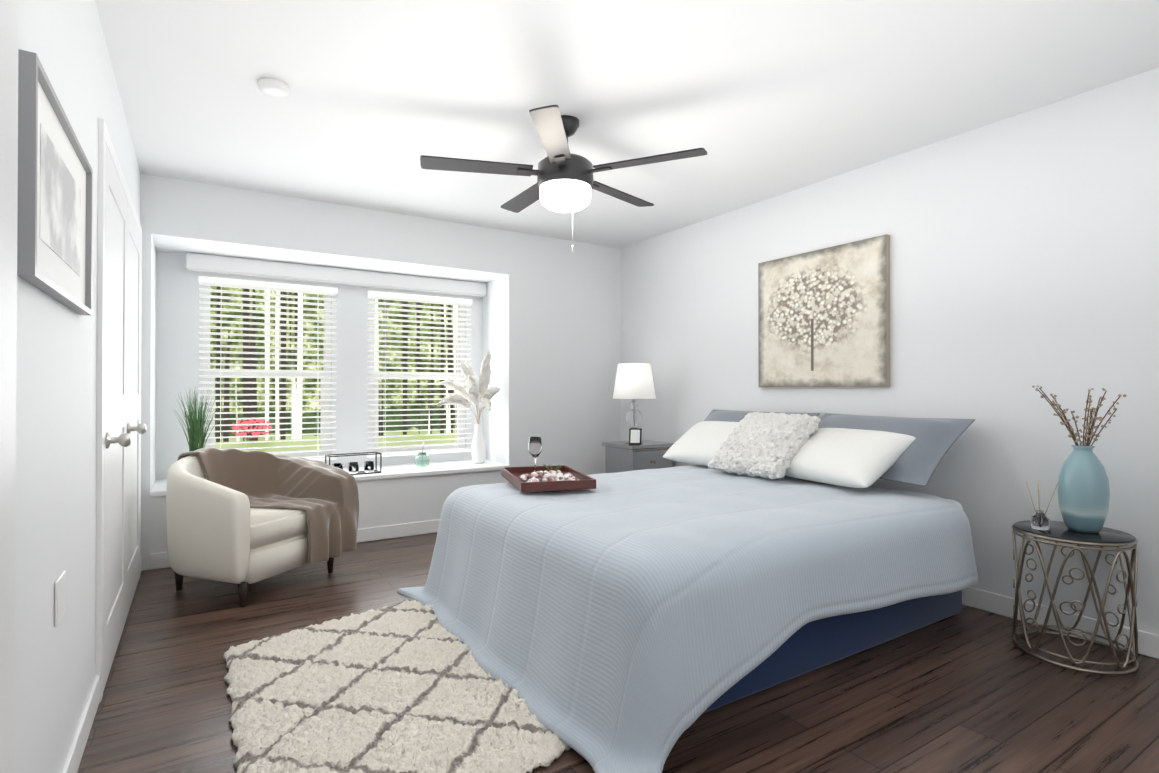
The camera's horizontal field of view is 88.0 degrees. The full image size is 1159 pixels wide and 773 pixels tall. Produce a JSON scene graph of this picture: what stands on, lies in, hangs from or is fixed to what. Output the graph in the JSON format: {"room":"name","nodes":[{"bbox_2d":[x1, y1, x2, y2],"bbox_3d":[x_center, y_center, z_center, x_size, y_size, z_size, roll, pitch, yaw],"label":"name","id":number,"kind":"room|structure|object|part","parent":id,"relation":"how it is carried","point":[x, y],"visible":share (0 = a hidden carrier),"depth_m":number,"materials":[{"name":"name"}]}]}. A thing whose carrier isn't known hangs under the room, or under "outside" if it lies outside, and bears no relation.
{"room":"bedroom","nodes":[
{"label":"bedroom","id":0,"kind":"room"},
{"bbox_2d":[14,0,140,772],"bbox_3d":[-1.617,-0.104,1.860,0.120,2.470,5.700,0,0,-32],"label":"wall","id":1,"kind":"structure","parent":0,"point":[56,432],"depth_m":1.58,"materials":[{"name":"white paint"}]},
{"bbox_2d":[0,0,18,772],"bbox_3d":[-0.538,0.104,0.494,0.100,2.022,0.680,0,0,-32],"label":"open entry door","id":2,"kind":"structure","parent":1,"relation":"in","point":[9,24],"depth_m":0.74,"materials":[{"name":"white paint"}]},
{"bbox_2d":[17,49,92,315],"bbox_3d":[-1.312,-0.446,1.522,0.029,0.450,0.760,0,0,-32],"label":"picture frame","id":3,"kind":"object","parent":1,"relation":"attached to","point":[54,225],"visible":0.92,"depth_m":1.39,"materials":[{"name":"grey metal"}]},
{"bbox_2d":[39,123,80,275],"bbox_3d":[-1.311,-0.446,1.523,0.002,0.250,0.520,0,0,-32],"label":"print","id":4,"kind":"object","parent":3,"relation":"attached to","point":[59,188],"depth_m":1.47,"materials":[{"name":"grey paper"}]},
{"bbox_2d":[54,571,65,626],"bbox_3d":[-1.363,0.555,1.575,0.006,0.115,0.115,0,0,-32],"label":"electrical outlet plate","id":5,"kind":"object","parent":1,"relation":"attached to","point":[60,599],"visible":1,"depth_m":1.56,"materials":[{"name":"white plastic"}]},
{"bbox_2d":[61,675,99,772],"bbox_3d":[-1.287,1.079,1.457,0.013,0.100,1.640,0,0,-32],"label":"baseboard","id":6,"kind":"structure","parent":1,"relation":"attached to","point":[71,764],"depth_m":1.85,"materials":[{"name":"white paint"}]},
{"bbox_2d":[95,118,141,701],"bbox_3d":[-2.186,0.088,2.883,0.016,2.100,1.720,0,0,-32],"label":"door frame","id":7,"kind":"structure","parent":1,"relation":"attached to","point":[104,138],"depth_m":2.16,"materials":[{"name":"white paint"}]},
{"bbox_2d":[103,144,146,691],"bbox_3d":[-2.154,0.115,2.903,0.090,2.029,1.594,0,0,-32],"label":"closet door","id":8,"kind":"structure","parent":1,"relation":"in","point":[124,428],"depth_m":2.69,"materials":[{"name":"white paint"}]},
{"bbox_2d":[140,555,141,572],"bbox_3d":[-2.686,1.093,3.661,0.013,0.100,0.140,0,0,-32],"label":"baseboard","id":9,"kind":"structure","parent":1,"relation":"attached to","point":[140,563],"depth_m":3.68,"materials":[{"name":"white paint"}]},
{"bbox_2d":[140,173,156,570],"bbox_3d":[-2.856,-0.090,3.975,0.055,2.470,0.560,0,0,-32],"label":"wall","id":10,"kind":"structure","parent":0,"point":[148,368],"depth_m":3.75,"materials":[{"name":"white paint"}]},
{"bbox_2d":[156,251,482,479],"bbox_3d":[-1.972,-0.085,4.939,2.470,2.470,0.120,0,0,-32],"label":"wall","id":11,"kind":"structure","parent":0,"point":[178,330],"depth_m":4.84,"materials":[{"name":"white paint"}]},
{"bbox_2d":[185,252,486,460],"bbox_3d":[-1.867,-0.178,4.931,2.298,1.536,0.205,0,0,-32],"label":"window blinds","id":12,"kind":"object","parent":11,"relation":"in","point":[212,264],"depth_m":4.78,"materials":[{"name":"white plastic"}]},
{"bbox_2d":[150,470,508,553],"bbox_3d":[-1.790,0.921,4.645,2.470,0.455,0.560,0,0,-32],"label":"wall","id":13,"kind":"structure","parent":0,"point":[390,501],"depth_m":4.58,"materials":[{"name":"white paint"}]},
{"bbox_2d":[150,519,439,569],"bbox_3d":[-1.636,1.097,4.402,2.470,0.100,0.013,0,0,-32],"label":"baseboard","id":14,"kind":"structure","parent":13,"relation":"attached to","point":[160,560],"depth_m":4.51,"materials":[{"name":"white paint"}]},
{"bbox_2d":[150,459,509,496],"bbox_3d":[-1.782,0.676,4.634,2.470,0.035,0.590,0,0,-32],"label":"sill ledge","id":15,"kind":"object","parent":13,"relation":"on","point":[401,470],"visible":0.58,"depth_m":4.78,"materials":[{"name":"white paint"}]},
{"bbox_2d":[173,388,221,451],"bbox_3d":[-2.603,0.325,4.085,0.280,0.658,0.337,0,0,-32],"label":"grass plant","id":16,"kind":"object","parent":15,"relation":"on","point":[196,431],"visible":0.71,"depth_m":4.06,"materials":[{"name":"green plant"}]},
{"bbox_2d":[325,452,381,474],"bbox_3d":[-1.700,0.582,4.515,0.378,0.150,0.128,0,0,-35],"label":"lantern box","id":17,"kind":"object","parent":15,"relation":"on","point":[353,468],"visible":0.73,"depth_m":4.53,"materials":[{"name":"black metal"}]},
{"bbox_2d":[414,442,428,466],"bbox_3d":[-1.299,0.557,4.947,0.120,0.204,0.120,0,0,-32],"label":"jar","id":18,"kind":"object","parent":15,"relation":"on","point":[421,459],"visible":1,"depth_m":4.91,"materials":[{"name":"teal glass"}]},
{"bbox_3d":[-1.299,0.603,4.947,0.120,0.113,0.120,0,0,-32],"label":"glass","id":19,"kind":"part","parent":18,"relation":"part of","materials":[{"name":"green glass"}]},
{"bbox_2d":[437,351,499,463],"bbox_3d":[-0.925,0.177,4.978,0.496,0.966,0.512,0,0,-32],"label":"vase","id":20,"kind":"object","parent":15,"relation":"on","point":[478,452],"visible":1,"depth_m":5.10,"materials":[{"name":"white ceramic"}]},
{"bbox_2d":[151,175,508,282],"bbox_3d":[-1.790,-1.136,4.658,2.470,0.370,0.560,0,0,-32],"label":"wall","id":21,"kind":"structure","parent":0,"point":[198,217],"depth_m":4.32,"materials":[{"name":"white paint"}]},
{"bbox_2d":[483,231,620,474],"bbox_3d":[-0.285,-0.080,5.677,1.170,2.470,0.680,0,0,-32],"label":"wall","id":22,"kind":"structure","parent":0,"point":[552,325],"depth_m":5.35,"materials":[{"name":"white paint"}]},
{"bbox_2d":[77,532,1158,772],"bbox_3d":[-0.017,1.198,2.867,3.960,0.120,5.700,0,0,-32],"label":"floor","id":23,"kind":"structure","parent":0,"point":[969,690],"depth_m":2.17,"materials":[{"name":"brown wood"}]},
{"bbox_2d":[166,448,358,606],"bbox_3d":[-1.897,0.755,3.522,0.895,0.773,0.855,0,0,20],"label":"chair","id":24,"kind":"object","parent":23,"relation":"on","point":[244,519],"visible":1,"depth_m":3.36,"materials":[{"name":"beige fabric"}]},
{"bbox_2d":[177,448,358,563],"bbox_3d":[-1.858,0.695,3.633,0.898,0.652,0.626,0,0,20],"label":"throw","id":25,"kind":"object","parent":24,"relation":"on","point":[310,508],"depth_m":3.65,"materials":[{"name":"brown fabric"}]},
{"bbox_3d":[-1.901,0.867,3.495,0.657,0.310,0.608,0,0,20],"label":"seat","id":26,"kind":"part","parent":24,"relation":"part of","materials":[{"name":"beige fabric"}]},
{"bbox_2d":[223,600,570,772],"bbox_3d":[-0.632,1.105,2.320,1.253,0.061,1.767,0,0,-32],"label":"rug","id":27,"kind":"object","parent":23,"relation":"on","point":[407,686],"visible":0.65,"depth_m":2.06,"materials":[{"name":"beige carpet"}]},
{"bbox_2d":[602,440,673,472],"bbox_3d":[0.495,0.811,5.030,0.460,0.680,0.420,0,0,-32],"label":"nightstand","id":28,"kind":"object","parent":23,"relation":"on","point":[621,456],"visible":0.29,"depth_m":4.88,"materials":[{"name":"grey wood"}]},
{"bbox_2d":[613,363,655,442],"bbox_3d":[0.459,0.140,5.035,0.359,0.660,0.359,0,0,-32],"label":"lamp","id":29,"kind":"object","parent":28,"relation":"on","point":[633,381],"visible":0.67,"depth_m":4.91,"materials":[{"name":"white fabric"}]},
{"bbox_3d":[0.459,-0.045,5.036,0.359,0.290,0.359,0,0,-32],"label":"lamp shade","id":30,"kind":"part","parent":29,"relation":"part of","materials":[{"name":"white fabric"}]},
{"bbox_2d":[629,428,641,444],"bbox_3d":[0.453,0.405,4.872,0.100,0.130,0.034,0,0,18],"label":"photo frame","id":31,"kind":"object","parent":28,"relation":"on","point":[635,435],"visible":0.96,"depth_m":4.87,"materials":[{"name":"black metal"}]},
{"bbox_3d":[0.502,0.831,5.019,0.410,0.640,0.395,0,0,-32],"label":"trim","id":32,"kind":"part","parent":28,"relation":"part of","materials":[{"name":"wood"}]},
{"bbox_2d":[397,409,978,772],"bbox_3d":[0.573,0.644,3.044,2.455,0.988,2.060,0,0,-32],"label":"bed","id":33,"kind":"object","parent":23,"relation":"on","point":[638,621],"visible":0.96,"depth_m":2.32,"materials":[{"name":"blue fabric"}]},
{"bbox_2d":[501,437,595,491],"bbox_3d":[-0.183,0.397,3.228,0.380,0.227,0.600,0,0,-16],"label":"tray","id":34,"kind":"object","parent":33,"relation":"on","point":[534,478],"visible":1,"depth_m":3.13,"materials":[{"name":"red wood"}]},
{"bbox_3d":[-0.251,0.392,3.385,0.080,0.214,0.080,0,0,-16],"label":"wine glass","id":35,"kind":"part","parent":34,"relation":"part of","materials":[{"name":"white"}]},
{"bbox_3d":[0.667,0.689,3.108,2.030,0.240,1.550,0,0,-32],"label":"mattress","id":36,"kind":"part","parent":33,"relation":"part of","materials":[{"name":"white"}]},
{"bbox_2d":[1012,520,1138,674],"bbox_3d":[2.093,0.871,2.549,0.414,0.521,0.414,0,0,-32],"label":"side table","id":37,"kind":"object","parent":23,"relation":"on","point":[1058,531],"visible":0.96,"depth_m":2.46,"materials":[{"name":"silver metal"}]},
{"bbox_2d":[1026,480,1058,529],"bbox_3d":[1.980,0.510,2.572,0.134,0.200,0.115,0,0,-32],"label":"diffuser","id":38,"kind":"object","parent":37,"relation":"on","point":[1040,520],"visible":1,"depth_m":2.55,"materials":[{"name":"clear glass"}]},
{"bbox_2d":[1032,385,1125,532],"bbox_3d":[2.136,0.302,2.564,0.197,0.616,0.325,0,0,-32],"label":"vase","id":39,"kind":"object","parent":37,"relation":"on","point":[1083,490],"visible":1,"depth_m":2.50,"materials":[{"name":"ceramic"}]},
{"bbox_2d":[95,0,1158,247],"bbox_3d":[0.133,-1.394,2.647,3.960,0.120,5.140,0,0,-32],"label":"ceiling","id":40,"kind":"structure","parent":0,"point":[759,100],"depth_m":2.68,"materials":[{"name":"white paint"}]},
{"bbox_2d":[258,77,289,96],"bbox_3d":[-1.351,-1.317,2.652,0.128,0.034,0.128,0,0,-32],"label":"smoke detector","id":41,"kind":"object","parent":40,"relation":"attached to","point":[273,87],"visible":0.98,"depth_m":2.62,"materials":[{"name":"white plastic"}]},
{"bbox_2d":[420,105,706,251],"bbox_3d":[-0.091,-1.001,3.056,1.364,0.660,1.314,0,0,-32],"label":"fan","id":42,"kind":"object","parent":40,"relation":"hanging from","point":[566,183],"visible":1,"depth_m":2.90,"materials":[{"name":"black metal"}]},
{"bbox_3d":[-0.071,-0.942,3.012,0.260,0.109,0.260,0,0,-32],"label":"light glass","id":43,"kind":"part","parent":42,"relation":"part of","materials":[{"name":"white glass"}]},
{"bbox_3d":[-0.035,-0.786,3.010,0.010,0.230,0.010,0,0,-32],"label":"chain","id":44,"kind":"part","parent":42,"relation":"part of","materials":[{"name":"silver metal"}]},
{"bbox_2d":[621,68,1158,634],"bbox_3d":[1.754,-0.092,3.667,0.120,2.470,5.140,0,0,-32],"label":"wall","id":45,"kind":"structure","parent":0,"point":[1023,252],"depth_m":3.02,"materials":[{"name":"white paint"}]},
{"bbox_2d":[758,234,889,386],"bbox_3d":[1.536,-0.436,3.868,0.035,0.880,0.940,0,0,-32],"label":"canvas art","id":46,"kind":"object","parent":45,"relation":"attached to","point":[824,317],"visible":1,"depth_m":3.79,"materials":[{"name":"beige fabric"}]},
{"bbox_2d":[962,587,1158,658],"bbox_3d":[1.698,1.092,3.624,0.013,0.100,4.900,0,0,-32],"label":"baseboard","id":47,"kind":"structure","parent":45,"relation":"attached to","point":[1148,642],"depth_m":2.80,"materials":[{"name":"white paint"}]},
{"bbox_2d":[1030,510,1049,529],"bbox_3d":[1.974,0.571,2.571,0.068,0.078,0.068,0,0,-32],"label":"bottle","id":48,"kind":"object","parent":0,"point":[1039,521],"depth_m":2.55,"materials":[{"name":"clear glass"}]},
{"label":"outside","id":49,"kind":"structure","parent":0,"visible":0},
{"bbox_2d":[210,286,456,451],"bbox_3d":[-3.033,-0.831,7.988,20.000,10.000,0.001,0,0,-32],"label":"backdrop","id":50,"kind":"structure","parent":49,"point":[254,427],"depth_m":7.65,"materials":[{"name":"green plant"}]}
]}

